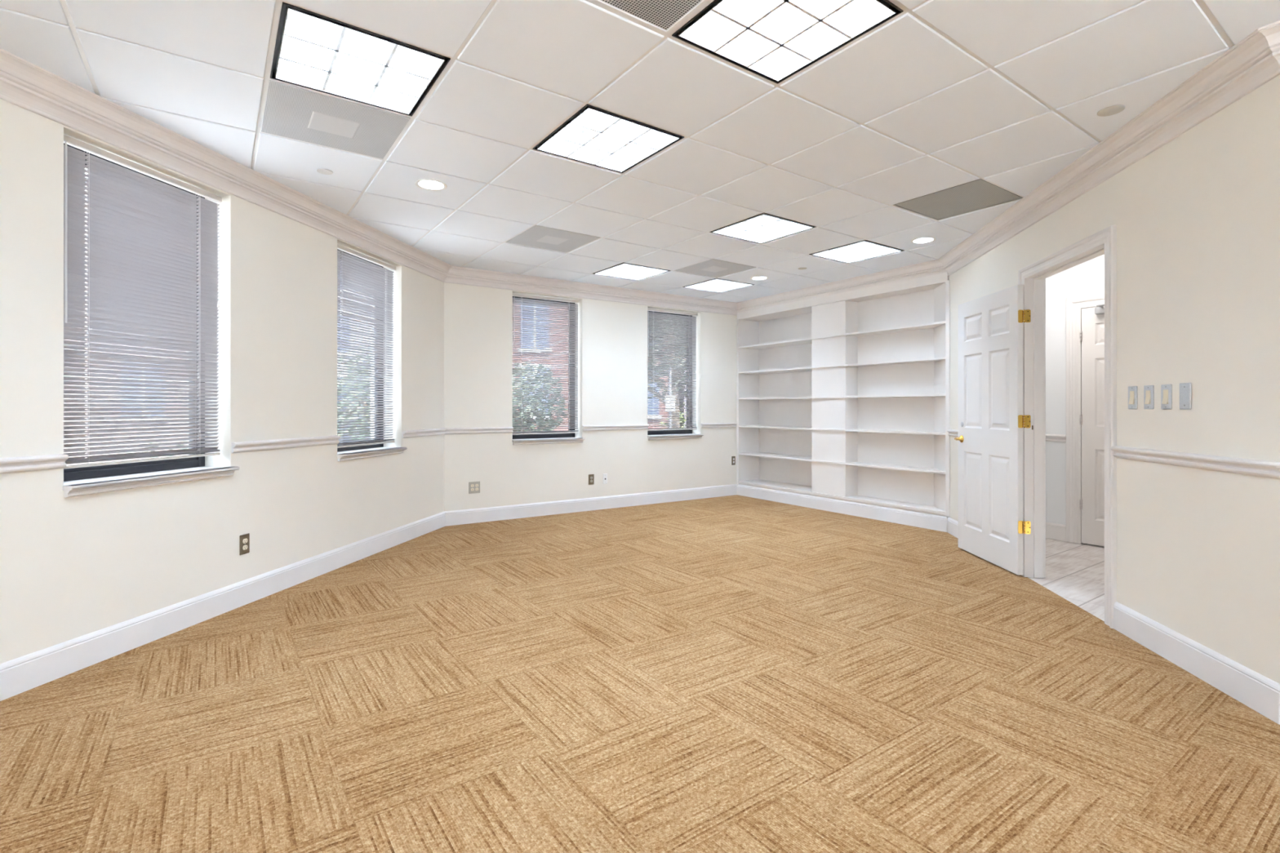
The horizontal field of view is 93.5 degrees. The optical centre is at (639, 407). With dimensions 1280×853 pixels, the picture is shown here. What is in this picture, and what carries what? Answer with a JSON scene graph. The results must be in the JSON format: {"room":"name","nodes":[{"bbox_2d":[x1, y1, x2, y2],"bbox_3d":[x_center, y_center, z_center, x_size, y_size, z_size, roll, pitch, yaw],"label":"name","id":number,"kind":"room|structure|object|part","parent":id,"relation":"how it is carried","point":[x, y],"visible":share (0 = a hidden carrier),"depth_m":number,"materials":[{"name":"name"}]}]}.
{"room":"empty office room","nodes":[
{"label":"empty office room","id":0,"kind":"room"},
{"bbox_2d":[0,98,444,663],"bbox_3d":[-2.766,-0.116,2.327,0.300,2.600,7.797,0,0,10],"label":"wall","id":1,"kind":"structure","parent":0,"point":[72,567],"depth_m":3.48,"materials":[{"name":"paint"}]},
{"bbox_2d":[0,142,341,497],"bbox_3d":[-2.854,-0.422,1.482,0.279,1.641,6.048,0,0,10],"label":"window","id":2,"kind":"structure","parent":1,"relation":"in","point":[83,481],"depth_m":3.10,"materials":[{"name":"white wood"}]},
{"bbox_2d":[63,134,222,468],"bbox_3d":[-2.534,-0.477,3.104,0.052,1.508,0.860,0,0,10],"label":"window blind","id":3,"kind":"object","parent":2,"relation":"attached to","point":[141,243],"visible":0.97,"depth_m":3.03,"materials":[{"name":"beige plastic"}]},
{"bbox_3d":[-2.593,-0.468,2.820,0.028,1.466,0.004,0,0,10],"label":"ladder cord","id":4,"kind":"part","parent":3,"relation":"part of","materials":[{"name":"white fabric"}]},
{"bbox_3d":[-2.542,0.270,3.105,0.024,0.014,0.852,0,0,10],"label":"rail","id":5,"kind":"part","parent":3,"relation":"part of","materials":[{"name":"beige"}]},
{"bbox_3d":[-2.491,-0.468,3.391,0.028,1.466,0.004,0,0,10],"label":"ladder cord","id":6,"kind":"part","parent":3,"relation":"part of","materials":[{"name":"white fabric"}]},
{"bbox_3d":[-2.447,-0.891,3.491,0.011,0.620,0.012,0,0,10],"label":"lift cord","id":7,"kind":"part","parent":3,"relation":"part of","materials":[{"name":"white fabric"}]},
{"bbox_3d":[-2.537,0.372,3.111,0.224,0.052,0.892,0,0,10],"label":"sill","id":8,"kind":"part","parent":2,"relation":"part of","materials":[{"name":"paint"}]},
{"bbox_2d":[0,511,444,701],"bbox_3d":[-2.619,1.111,2.249,0.017,0.145,7.642,0,0,10],"label":"baseboard","id":9,"kind":"structure","parent":1,"relation":"attached to","point":[21,674],"depth_m":3.18,"materials":[{"name":"paint"}]},
{"bbox_2d":[0,48,452,282],"bbox_3d":[-2.571,-1.327,2.240,0.114,0.150,7.642,0,0,10],"label":"crown molding","id":10,"kind":"structure","parent":1,"relation":"attached to","point":[24,84],"depth_m":3.14,"materials":[{"name":"paint"}]},
{"bbox_2d":[239,533,249,555],"bbox_3d":[-2.379,0.822,3.621,0.009,0.118,0.072,0,0,10],"label":"electrical outlet","id":11,"kind":"object","parent":1,"relation":"attached to","point":[244,540],"visible":1,"depth_m":3.61,"materials":[{"name":"brown metal"}]},
{"bbox_2d":[242,538,247,543],"bbox_3d":[-2.376,0.802,3.621,0.003,0.027,0.034,0,0,10],"label":"receptacle","id":12,"kind":"object","parent":11,"relation":"attached to","point":[244,540],"depth_m":3.62,"materials":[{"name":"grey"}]},
{"bbox_2d":[242,545,247,550],"bbox_3d":[-2.376,0.842,3.621,0.003,0.027,0.034,0,0,10],"label":"receptacle","id":13,"kind":"object","parent":11,"relation":"attached to","point":[244,547],"depth_m":3.62,"materials":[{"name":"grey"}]},
{"bbox_2d":[337,248,445,461],"bbox_3d":[-2.187,-0.422,5.243,0.279,1.641,1.595,0,0,10],"label":"window","id":14,"kind":"structure","parent":1,"relation":"in","point":[349,453],"depth_m":5.14,"materials":[{"name":"white wood"}]},
{"bbox_3d":[-2.361,-0.444,4.895,0.057,1.599,0.840,0,0,10],"label":"frame","id":15,"kind":"part","parent":14,"relation":"part of","materials":[{"name":"white wood"}]},
{"bbox_2d":[337,244,395,448],"bbox_3d":[-2.221,-0.463,4.868,0.052,1.536,0.824,0,0,10],"label":"window blind","id":16,"kind":"object","parent":14,"relation":"attached to","point":[357,272],"visible":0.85,"depth_m":4.86,"materials":[{"name":"beige plastic"}]},
{"bbox_3d":[-2.279,-0.454,4.587,0.029,1.494,0.004,0,0,10],"label":"ladder cord","id":17,"kind":"part","parent":16,"relation":"part of","materials":[{"name":"white fabric"}]},
{"bbox_3d":[-2.229,0.298,4.868,0.024,0.014,0.816,0,0,10],"label":"rail","id":18,"kind":"part","parent":16,"relation":"part of","materials":[{"name":"beige"}]},
{"bbox_3d":[-2.179,-0.454,5.152,0.029,1.494,0.004,0,0,10],"label":"ladder cord","id":19,"kind":"part","parent":16,"relation":"part of","materials":[{"name":"white fabric"}]},
{"bbox_3d":[-2.224,0.372,4.874,0.224,0.052,0.856,0,0,10],"label":"sill","id":20,"kind":"part","parent":14,"relation":"part of","materials":[{"name":"paint"}]},
{"bbox_2d":[444,282,737,511],"bbox_3d":[-0.330,-0.116,7.273,4.366,2.600,0.300,0,0,-34],"label":"wall","id":21,"kind":"structure","parent":0,"point":[612,340],"depth_m":6.94,"materials":[{"name":"paint"}]},
{"bbox_2d":[468,481,479,493],"bbox_3d":[-1.699,0.820,6.179,0.118,0.118,0.009,0,0,-33],"label":"electrical outlet","id":22,"kind":"object","parent":21,"relation":"attached to","point":[473,486],"visible":1,"depth_m":6.17,"materials":[{"name":"beige plastic"}]},
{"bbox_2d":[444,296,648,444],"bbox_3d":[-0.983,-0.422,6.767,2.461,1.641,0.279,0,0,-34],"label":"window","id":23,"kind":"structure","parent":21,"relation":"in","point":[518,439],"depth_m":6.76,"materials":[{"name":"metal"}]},
{"bbox_2d":[512,293,579,435],"bbox_3d":[-1.045,-0.469,6.689,0.822,1.523,0.053,0,0,-34],"label":"window blind","id":24,"kind":"object","parent":23,"relation":"attached to","point":[558,372],"visible":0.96,"depth_m":6.69,"materials":[{"name":"beige plastic"}]},
{"bbox_3d":[-1.050,0.285,6.695,0.814,0.014,0.024,0,0,-34],"label":"rail","id":25,"kind":"part","parent":24,"relation":"part of","materials":[{"name":"beige"}]},
{"bbox_3d":[-1.042,0.372,6.695,0.854,0.052,0.224,0,0,-34],"label":"sill","id":26,"kind":"part","parent":23,"relation":"part of","materials":[{"name":"paint"}]},
{"bbox_2d":[444,266,737,315],"bbox_3d":[-0.288,-1.327,7.053,3.936,0.150,0.115,0,0,-34],"label":"crown molding","id":27,"kind":"structure","parent":21,"relation":"attached to","point":[457,275],"depth_m":6.81,"materials":[{"name":"paint"}]},
{"bbox_2d":[444,484,737,526],"bbox_3d":[-0.315,1.111,7.093,3.936,0.145,0.016,0,0,-34],"label":"baseboard","id":28,"kind":"structure","parent":21,"relation":"attached to","point":[543,508],"depth_m":6.83,"materials":[{"name":"paint"}]},
{"bbox_2d":[588,474,594,484],"bbox_3d":[-0.561,0.828,6.934,0.072,0.118,0.009,0,0,-34],"label":"electrical outlet","id":29,"kind":"object","parent":21,"relation":"attached to","point":[591,477],"visible":1,"depth_m":6.93,"materials":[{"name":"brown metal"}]},
{"bbox_2d":[603,473,607,484],"bbox_3d":[-0.407,0.832,7.037,0.060,0.118,0.007,0,0,-33],"label":"wall jack","id":30,"kind":"object","parent":21,"relation":"attached to","point":[605,475],"visible":1,"depth_m":7.04,"materials":[{"name":"white plastic"}]},
{"bbox_2d":[647,311,737,439],"bbox_3d":[0.647,-0.422,7.849,1.457,1.641,0.279,0,0,-34],"label":"window","id":31,"kind":"structure","parent":21,"relation":"in","point":[687,433],"depth_m":7.82,"materials":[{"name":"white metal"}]},
{"bbox_2d":[647,307,697,431],"bbox_3d":[0.408,-0.472,7.652,0.820,1.517,0.052,0,0,-34],"label":"window blind","id":32,"kind":"object","parent":31,"relation":"attached to","point":[678,384],"visible":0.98,"depth_m":7.69,"materials":[{"name":"beige plastic"}]},
{"bbox_3d":[0.166,-0.464,7.501,0.004,1.475,0.029,0,0,-34],"label":"ladder cord","id":33,"kind":"part","parent":32,"relation":"part of","materials":[{"name":"white fabric"}]},
{"bbox_3d":[0.403,0.279,7.658,0.812,0.014,0.024,0,0,-34],"label":"rail","id":34,"kind":"part","parent":32,"relation":"part of","materials":[{"name":"beige"}]},
{"bbox_3d":[0.641,-0.464,7.816,0.004,1.475,0.029,0,0,-34],"label":"ladder cord","id":35,"kind":"part","parent":32,"relation":"part of","materials":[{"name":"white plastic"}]},
{"bbox_3d":[0.411,0.372,7.659,0.852,0.052,0.224,0,0,-34],"label":"sill","id":36,"kind":"part","parent":31,"relation":"part of","materials":[{"name":"paint"}]},
{"bbox_2d":[731,456,735,465],"bbox_3d":[1.267,0.718,8.148,0.066,0.118,0.008,0,0,-34],"label":"wall jack","id":37,"kind":"object","parent":21,"relation":"attached to","point":[733,458],"visible":1,"depth_m":8.14,"materials":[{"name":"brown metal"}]},
{"bbox_2d":[0,494,1279,852],"bbox_3d":[0.923,1.214,3.036,8.436,0.060,10.306,0,0,0],"label":"floor","id":38,"kind":"structure","parent":0,"point":[735,673],"depth_m":2.33,"materials":[{"name":"carpet"}]},
{"bbox_2d":[0,0,1279,302],"bbox_3d":[0.283,-1.412,2.845,8.608,0.020,11.514,0,0,0],"label":"ceiling","id":39,"kind":"structure","parent":0,"point":[940,95],"depth_m":2.84,"materials":[{"name":"tile"}]},
{"bbox_2d":[316,168,333,174],"bbox_3d":[-1.867,-1.399,3.566,0.086,0.006,0.086,0,0,-35],"label":"sprinkler cover","id":40,"kind":"object","parent":39,"relation":"attached to","point":[325,171],"visible":1,"depth_m":3.56,"materials":[{"name":"white"}]},
{"bbox_2d":[261,80,410,159],"bbox_3d":[-1.524,-1.408,2.995,0.585,0.012,0.585,0,0,-35],"label":"ceiling vent","id":41,"kind":"object","parent":39,"relation":"in","point":[291,112],"visible":1,"depth_m":2.95,"materials":[{"name":"grey metal"}]},
{"bbox_3d":[-1.524,-1.404,2.995,0.216,0.004,0.216,0,0,-35],"label":"plate","id":42,"kind":"part","parent":41,"relation":"part of","materials":[{"name":"grey metal"}]},
{"bbox_2d":[270,1,450,116],"bbox_3d":[-1.172,-1.478,2.497,0.585,0.148,0.585,0,0,-35],"label":"ceiling light","id":43,"kind":"object","parent":39,"relation":"attached to","point":[313,51],"visible":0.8,"depth_m":2.53,"materials":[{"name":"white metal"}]},
{"bbox_2d":[414,178,447,191],"bbox_3d":[-1.314,-1.400,3.786,0.192,0.004,0.192,0,0,-35],"label":"recessed light","id":44,"kind":"object","parent":39,"relation":"in","point":[425,184],"visible":1,"depth_m":3.78,"materials":[{"name":"white glass"}]},
{"bbox_2d":[506,224,599,252],"bbox_3d":[-0.734,-1.408,5.046,0.585,0.012,0.585,0,0,-35],"label":"ceiling vent","id":45,"kind":"object","parent":39,"relation":"in","point":[537,236],"visible":0.98,"depth_m":5.01,"materials":[{"name":"grey metal"}]},
{"bbox_3d":[-0.734,-1.404,5.046,0.216,0.004,0.216,0,0,-35],"label":"plate","id":46,"kind":"part","parent":45,"relation":"part of","materials":[{"name":"grey metal"}]},
{"bbox_2d":[533,104,684,173],"bbox_3d":[-0.176,-1.478,3.201,0.585,0.148,0.585,0,0,-35],"label":"ceiling light","id":47,"kind":"object","parent":39,"relation":"attached to","point":[593,135],"visible":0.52,"depth_m":3.25,"materials":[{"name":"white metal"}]},
{"bbox_2d":[593,262,671,280],"bbox_3d":[-0.091,-1.478,6.248,0.585,0.148,0.585,0,0,-35],"label":"ceiling light","id":48,"kind":"object","parent":39,"relation":"attached to","point":[623,270],"visible":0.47,"depth_m":6.29,"materials":[{"name":"white plastic"}]},
{"bbox_2d":[593,0,706,33],"bbox_3d":[0.030,-1.411,1.854,0.585,0.010,0.585,0,0,-35],"label":"ceiling vent","id":49,"kind":"object","parent":39,"relation":"in","point":[663,15],"visible":1,"depth_m":2.13,"materials":[{"name":"metal"}]},
{"bbox_2d":[674,258,755,277],"bbox_3d":[0.759,-1.408,6.102,0.585,0.012,0.585,0,0,-35],"label":"ceiling vent","id":50,"kind":"object","parent":39,"relation":"in","point":[713,268],"visible":1,"depth_m":6.06,"materials":[{"name":"grey metal"}]},
{"bbox_3d":[0.759,-1.404,6.102,0.216,0.004,0.216,0,0,-35],"label":"plate","id":51,"kind":"part","parent":50,"relation":"part of","materials":[{"name":"grey metal"}]},
{"bbox_2d":[682,278,754,293],"bbox_3d":[0.905,-1.478,6.952,0.585,0.148,0.585,0,0,-35],"label":"ceiling light","id":52,"kind":"object","parent":39,"relation":"attached to","point":[716,285],"visible":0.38,"depth_m":7.00,"materials":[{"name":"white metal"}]},
{"bbox_2d":[750,275,768,280],"bbox_3d":[1.294,-1.400,6.518,0.192,0.004,0.192,0,0,-35],"label":"recessed light","id":53,"kind":"object","parent":39,"relation":"in","point":[761,277],"visible":1,"depth_m":6.51,"materials":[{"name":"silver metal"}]},
{"bbox_2d":[709,212,815,244],"bbox_3d":[0.965,-1.478,4.755,0.585,0.148,0.585,0,0,-35],"label":"ceiling light","id":54,"kind":"object","parent":39,"relation":"attached to","point":[762,228],"visible":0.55,"depth_m":4.79,"materials":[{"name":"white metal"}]},
{"bbox_2d":[671,0,903,84],"bbox_3d":[0.528,-1.478,2.206,0.585,0.148,0.585,0,0,-35],"label":"ceiling light","id":55,"kind":"object","parent":39,"relation":"attached to","point":[774,41],"visible":0.81,"depth_m":2.30,"materials":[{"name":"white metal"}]},
{"bbox_2d":[808,240,904,263],"bbox_3d":[1.960,-1.478,5.459,0.585,0.148,0.585,0,0,-35],"label":"ceiling light","id":56,"kind":"object","parent":39,"relation":"attached to","point":[863,250],"visible":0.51,"depth_m":5.49,"materials":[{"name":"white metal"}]},
{"bbox_2d":[911,236,936,244],"bbox_3d":[2.374,-1.400,5.042,0.192,0.004,0.192,0,0,-35],"label":"recessed light","id":57,"kind":"object","parent":39,"relation":"in","point":[922,240],"visible":1,"depth_m":5.04,"materials":[{"name":"white glass"}]},
{"bbox_2d":[893,178,1022,220],"bbox_3d":[2.167,-1.411,4.111,0.585,0.010,0.585,0,0,-35],"label":"ceiling vent","id":58,"kind":"object","parent":39,"relation":"in","point":[978,194],"visible":0.94,"depth_m":4.10,"materials":[{"name":"grey metal"}]},
{"bbox_2d":[1097,105,1124,116],"bbox_3d":[2.219,-1.399,2.834,0.104,0.006,0.104,0,0,-35],"label":"sprinkler cover","id":59,"kind":"object","parent":39,"relation":"attached to","point":[1111,110],"visible":1,"depth_m":2.83,"materials":[{"name":"grey"}]},
{"bbox_2d":[737,271,949,532],"bbox_3d":[2.177,-0.116,7.229,0.420,2.600,3.357,0,0,-33],"label":"wall","id":60,"kind":"structure","parent":0,"point":[940,277],"depth_m":6.60,"materials":[{"name":"paint"}]},
{"bbox_2d":[736,259,948,312],"bbox_3d":[2.080,-1.327,6.918,0.114,0.150,2.956,0,0,-33],"label":"crown molding","id":61,"kind":"structure","parent":60,"relation":"attached to","point":[932,267],"depth_m":6.59,"materials":[{"name":"paint"}]},
{"bbox_2d":[737,484,948,532],"bbox_3d":[2.121,1.111,6.945,0.018,0.145,2.956,0,0,-33],"label":"baseboard","id":62,"kind":"structure","parent":60,"relation":"attached to","point":[936,522],"depth_m":6.61,"materials":[{"name":"paint"}]},
{"bbox_2d":[737,280,950,516],"bbox_3d":[2.287,-0.012,7.035,0.400,2.392,2.955,0,0,-33],"label":"bookcase","id":63,"kind":"object","parent":60,"relation":"attached to","point":[848,399],"visible":0.98,"depth_m":6.75,"materials":[{"name":"paint"}]},
{"bbox_3d":[1.488,-0.095,8.253,0.384,2.226,0.018,0,0,-33],"label":"panel","id":64,"kind":"part","parent":63,"relation":"part of","materials":[{"name":"paint"}]},
{"bbox_3d":[1.998,-0.095,7.834,0.012,2.226,1.240,0,0,-33],"label":"panel","id":65,"kind":"part","parent":63,"relation":"part of","materials":[{"name":"paint"}]},
{"bbox_3d":[2.283,-1.202,7.035,0.383,0.012,2.891,0,0,-33],"label":"panel","id":66,"kind":"part","parent":63,"relation":"part of","materials":[{"name":"paint"}]},
{"bbox_3d":[2.282,-0.815,7.035,0.383,0.019,2.890,0,0,-33],"label":"shelf","id":67,"kind":"part","parent":63,"relation":"part of","materials":[{"name":"paint"}]},
{"bbox_3d":[2.282,-0.472,7.035,0.383,0.019,2.890,0,0,-33],"label":"shelf","id":68,"kind":"part","parent":63,"relation":"part of","materials":[{"name":"paint"}]},
{"bbox_3d":[2.282,-0.120,7.035,0.383,0.019,2.890,0,0,-33],"label":"shelf","id":69,"kind":"part","parent":63,"relation":"part of","materials":[{"name":"paint"}]},
{"bbox_3d":[2.282,0.252,7.035,0.383,0.019,2.890,0,0,-33],"label":"shelf","id":70,"kind":"part","parent":63,"relation":"part of","materials":[{"name":"paint"}]},
{"bbox_3d":[2.282,0.625,7.035,0.383,0.019,2.890,0,0,-33],"label":"shelf","id":71,"kind":"part","parent":63,"relation":"part of","materials":[{"name":"paint"}]},
{"bbox_3d":[2.794,-0.095,6.339,0.012,2.226,1.169,0,0,-33],"label":"panel","id":72,"kind":"part","parent":63,"relation":"part of","materials":[{"name":"paint"}]},
{"bbox_3d":[2.945,-0.095,5.891,0.015,2.226,0.353,0,0,9],"label":"panel","id":73,"kind":"part","parent":63,"relation":"part of","materials":[{"name":"paint"}]},
{"bbox_2d":[1045,253,1104,524],"bbox_3d":[4.141,-0.116,4.869,0.120,2.600,3.100,0,0,-33],"label":"wall","id":74,"kind":"structure","parent":0,"point":[1087,277],"depth_m":5.37,"materials":[{"name":"paint"}]},
{"bbox_2d":[1045,522,1066,542],"bbox_3d":[3.504,1.111,5.723,0.017,0.145,0.973,0,0,-33],"label":"baseboard","id":75,"kind":"structure","parent":74,"relation":"attached to","point":[1055,531],"depth_m":5.38,"materials":[{"name":"paint"}]},
{"bbox_2d":[1045,434,1066,441],"bbox_3d":[3.497,0.272,5.719,0.032,0.064,0.973,0,0,-33],"label":"chair rail","id":76,"kind":"object","parent":74,"relation":"attached to","point":[1049,437],"visible":0.34,"depth_m":5.38,"materials":[{"name":"paint"}]},
{"bbox_2d":[1066,293,1104,546],"bbox_3d":[4.046,0.106,4.877,0.258,2.155,1.036,0,0,-33],"label":"door","id":77,"kind":"structure","parent":74,"relation":"in","point":[1085,314],"depth_m":5.19,"materials":[{"name":"paint"}]},
{"bbox_2d":[949,75,1279,684],"bbox_3d":[2.724,-0.116,3.994,0.107,2.600,3.540,0,0,9],"label":"wall","id":78,"kind":"structure","parent":0,"point":[1197,218],"depth_m":2.65,"materials":[{"name":"paint"}]},
{"bbox_2d":[946,429,958,437],"bbox_3d":[2.808,0.237,4.993,0.031,0.064,1.405,0,0,9],"label":"chair rail","id":79,"kind":"object","parent":78,"relation":"attached to","point":[952,433],"visible":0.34,"depth_m":5.56,"materials":[{"name":"paint"}]},
{"bbox_2d":[947,516,958,538],"bbox_3d":[2.817,1.111,5.003,0.017,0.145,1.436,0,0,9],"label":"baseboard","id":80,"kind":"structure","parent":78,"relation":"attached to","point":[953,525],"depth_m":5.56,"materials":[{"name":"paint"}]},
{"bbox_2d":[954,224,1116,628],"bbox_3d":[2.700,0.102,4.127,0.274,2.163,1.850,0,0,3],"label":"door","id":81,"kind":"structure","parent":78,"relation":"in","point":[1002,437],"depth_m":4.22,"materials":[{"name":"paint"}]},
{"bbox_3d":[2.634,0.260,4.950,0.066,0.062,0.150,0,0,9],"label":"lever handle","id":82,"kind":"part","parent":81,"relation":"part of","materials":[{"name":"gold metal"}]},
{"bbox_3d":[2.751,0.102,3.730,0.026,2.163,1.067,0,0,9],"label":"casing","id":83,"kind":"part","parent":81,"relation":"part of","materials":[{"name":"paint"}]},
{"bbox_3d":[2.620,0.102,3.750,0.026,2.163,1.067,0,0,9],"label":"casing","id":84,"kind":"part","parent":81,"relation":"part of","materials":[{"name":"paint"}]},
{"bbox_2d":[937,28,1279,275],"bbox_3d":[2.609,-1.327,3.967,0.114,0.150,3.546,0,0,9],"label":"crown molding","id":85,"kind":"structure","parent":78,"relation":"attached to","point":[1250,64],"depth_m":2.95,"materials":[{"name":"paint"}]},
{"bbox_2d":[1128,386,1137,408],"bbox_3d":[2.526,-0.051,3.089,0.012,0.118,0.068,0,0,9],"label":"light switch","id":86,"kind":"object","parent":78,"relation":"attached to","point":[1132,390],"visible":1,"depth_m":3.08,"materials":[{"name":"metal"}]},
{"bbox_2d":[1143,385,1154,408],"bbox_3d":[2.507,-0.051,2.969,0.012,0.118,0.068,0,0,9],"label":"light switch","id":87,"kind":"object","parent":78,"relation":"attached to","point":[1148,390],"visible":1,"depth_m":2.96,"materials":[{"name":"metal"}]},
{"bbox_2d":[1160,384,1172,408],"bbox_3d":[2.489,-0.051,2.848,0.012,0.118,0.068,0,0,9],"label":"light switch","id":88,"kind":"object","parent":78,"relation":"attached to","point":[1166,389],"visible":1,"depth_m":2.84,"materials":[{"name":"metal"}]},
{"bbox_2d":[1179,382,1191,409],"bbox_3d":[2.473,-0.052,2.728,0.008,0.120,0.072,0,0,9],"label":"blank plate","id":89,"kind":"object","parent":78,"relation":"attached to","point":[1185,388],"visible":1,"depth_m":2.72,"materials":[{"name":"metal"}]},
{"bbox_2d":[1110,445,1279,479],"bbox_3d":[2.462,0.237,2.733,0.031,0.064,0.993,0,0,9],"label":"chair rail","id":90,"kind":"object","parent":78,"relation":"attached to","point":[1264,468],"visible":1,"depth_m":2.61,"materials":[{"name":"paint"}]},
{"bbox_2d":[1113,601,1279,724],"bbox_3d":[2.470,1.111,2.737,0.016,0.145,0.992,0,0,9],"label":"baseboard","id":91,"kind":"structure","parent":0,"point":[1249,687],"depth_m":2.61,"materials":[{"name":"paint"}]},
{"bbox_3d":[3.210,-0.116,1.211,0.100,2.600,2.631,0,0,-36],"label":"wall","id":92,"kind":"structure","parent":0,"visible":0},
{"bbox_2d":[1257,20,1279,72],"bbox_3d":[3.100,-1.327,1.181,0.114,0.150,2.645,0,0,-36],"label":"crown molding","id":93,"kind":"structure","parent":92,"relation":"attached to","point":[1271,32],"depth_m":2.22,"materials":[{"name":"paint"}]},
{"bbox_2d":[1275,462,1279,478],"bbox_3d":[3.143,0.237,1.192,0.031,0.064,2.611,0,0,-36],"label":"chair rail","id":94,"kind":"object","parent":92,"relation":"attached to","point":[1277,465],"visible":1,"depth_m":2.24,"materials":[{"name":"paint"}]},
{"bbox_2d":[1278,688,1279,724],"bbox_3d":[3.151,1.111,1.193,0.016,0.145,2.605,0,0,-36],"label":"baseboard","id":95,"kind":"structure","parent":92,"relation":"attached to","point":[1279,689],"depth_m":2.25,"materials":[{"name":"paint"}]},
{"label":"outside","id":96,"kind":"structure","parent":0,"visible":0},
{"bbox_3d":[-12.500,2.134,22.500,65.000,0.100,75.000,0,0,0],"label":"ground","id":97,"kind":"structure","parent":96,"visible":0},
{"bbox_2d":[63,168,186,465],"bbox_3d":[-20.592,-2.241,12.878,6.150,8.650,17.300,0,0,28],"label":"building","id":98,"kind":"structure","parent":97,"relation":"on","point":[85,168],"depth_m":17.21,"materials":[{"name":"brick"}]},
{"bbox_3d":[-14.671,-0.566,17.771,0.012,1.700,1.100,0,0,28],"label":"pane","id":99,"kind":"part","parent":98,"relation":"part of","materials":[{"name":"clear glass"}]},
{"bbox_2d":[337,344,370,441],"bbox_3d":[-4.878,0.422,11.630,2.238,3.338,2.264,0,0,0],"label":"tree","id":100,"kind":"object","parent":97,"relation":"on","point":[340,405],"visible":0.1,"depth_m":11.10,"materials":[{"name":"green plant"}]},
{"bbox_2d":[337,260,370,442],"bbox_3d":[-12.744,-3.991,26.951,9.500,12.150,6.150,0,0,-14],"label":"building","id":101,"kind":"structure","parent":97,"relation":"on","point":[340,260],"depth_m":24.21,"materials":[{"name":"brick"}]},
{"bbox_3d":[-12.132,-0.466,24.083,1.000,1.500,0.012,0,0,-14],"label":"pane","id":102,"kind":"part","parent":101,"relation":"part of","materials":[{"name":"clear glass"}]},
{"bbox_3d":[-12.132,-2.966,24.083,1.000,1.500,0.012,0,0,-14],"label":"pane","id":103,"kind":"part","parent":101,"relation":"part of","materials":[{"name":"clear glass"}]},
{"bbox_2d":[512,362,568,431],"bbox_3d":[-2.776,0.474,14.483,2.030,3.235,2.096,0,0,0],"label":"tree","id":104,"kind":"object","parent":97,"relation":"on","point":[521,384],"visible":0.24,"depth_m":14.21,"materials":[{"name":"green plant"}]},
{"bbox_2d":[512,302,675,431],"bbox_3d":[-2.977,-3.241,24.122,8.200,10.650,6.150,0,0,-6],"label":"brick building","id":105,"kind":"structure","parent":97,"relation":"on","point":[524,302],"depth_m":21.18,"materials":[{"name":"brick"}]},
{"bbox_3d":[-3.690,-2.916,21.100,1.000,1.700,0.012,0,0,-6],"label":"pane","id":106,"kind":"part","parent":105,"relation":"part of","materials":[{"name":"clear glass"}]},
{"bbox_3d":[-3.690,-0.566,21.100,1.000,1.700,0.012,0,0,-6],"label":"pane","id":107,"kind":"part","parent":105,"relation":"part of","materials":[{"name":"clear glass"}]},
{"bbox_3d":[0.188,-0.566,21.507,1.000,1.700,0.012,0,0,-6],"label":"pane","id":108,"kind":"part","parent":105,"relation":"part of","materials":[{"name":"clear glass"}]},
{"bbox_2d":[647,315,686,427],"bbox_3d":[0.708,-1.208,13.611,3.503,6.593,3.542,0,0,0],"label":"tree","id":109,"kind":"object","parent":97,"relation":"on","point":[651,315],"visible":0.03,"depth_m":13.47,"materials":[{"name":"green plant"}]},
{"bbox_2d":[665,374,675,427],"bbox_3d":[0.620,0.634,12.390,0.200,2.900,0.080,0,0,0],"label":"sign post","id":110,"kind":"object","parent":97,"relation":"on","point":[668,375],"visible":0.21,"depth_m":12.35,"materials":[{"name":"metal"}]},
{"bbox_3d":[0.620,-0.076,12.357,0.200,0.320,0.015,0,0,0],"label":"sign panel","id":111,"kind":"part","parent":110,"relation":"part of","materials":[{"name":"metal"}]},
{"bbox_3d":[0.620,0.634,12.400,0.057,2.900,0.060,0,0,0],"label":"post","id":112,"kind":"part","parent":110,"relation":"part of","materials":[{"name":"white"}]},
{"bbox_2d":[661,402,686,427],"bbox_3d":[1.628,0.859,15.220,2.371,2.462,2.349,0,0,0],"label":"shrub","id":113,"kind":"object","parent":97,"relation":"on","point":[683,402],"visible":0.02,"depth_m":15.29,"materials":[{"name":"green plant"}]},
{"bbox_2d":[675,319,686,426],"bbox_3d":[6.015,-1.291,25.080,9.300,6.750,6.150,0,0,-2],"label":"building","id":114,"kind":"structure","parent":97,"relation":"on","point":[677,319],"depth_m":22.79,"materials":[{"name":"brick"}]},
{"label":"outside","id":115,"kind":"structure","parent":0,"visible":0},
{"bbox_3d":[-3.800,2.074,3.575,16.400,0.020,12.050,0,0,0],"label":"pavement","id":116,"kind":"object","parent":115,"visible":0},
{"bbox_2d":[124,440,186,458],"bbox_3d":[-4.582,1.150,6.205,1.760,1.879,1.796,0,0,0],"label":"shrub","id":117,"kind":"object","parent":116,"relation":"on","point":[183,441],"visible":0.02,"depth_m":5.97,"materials":[{"name":"green plant"}]}
]}

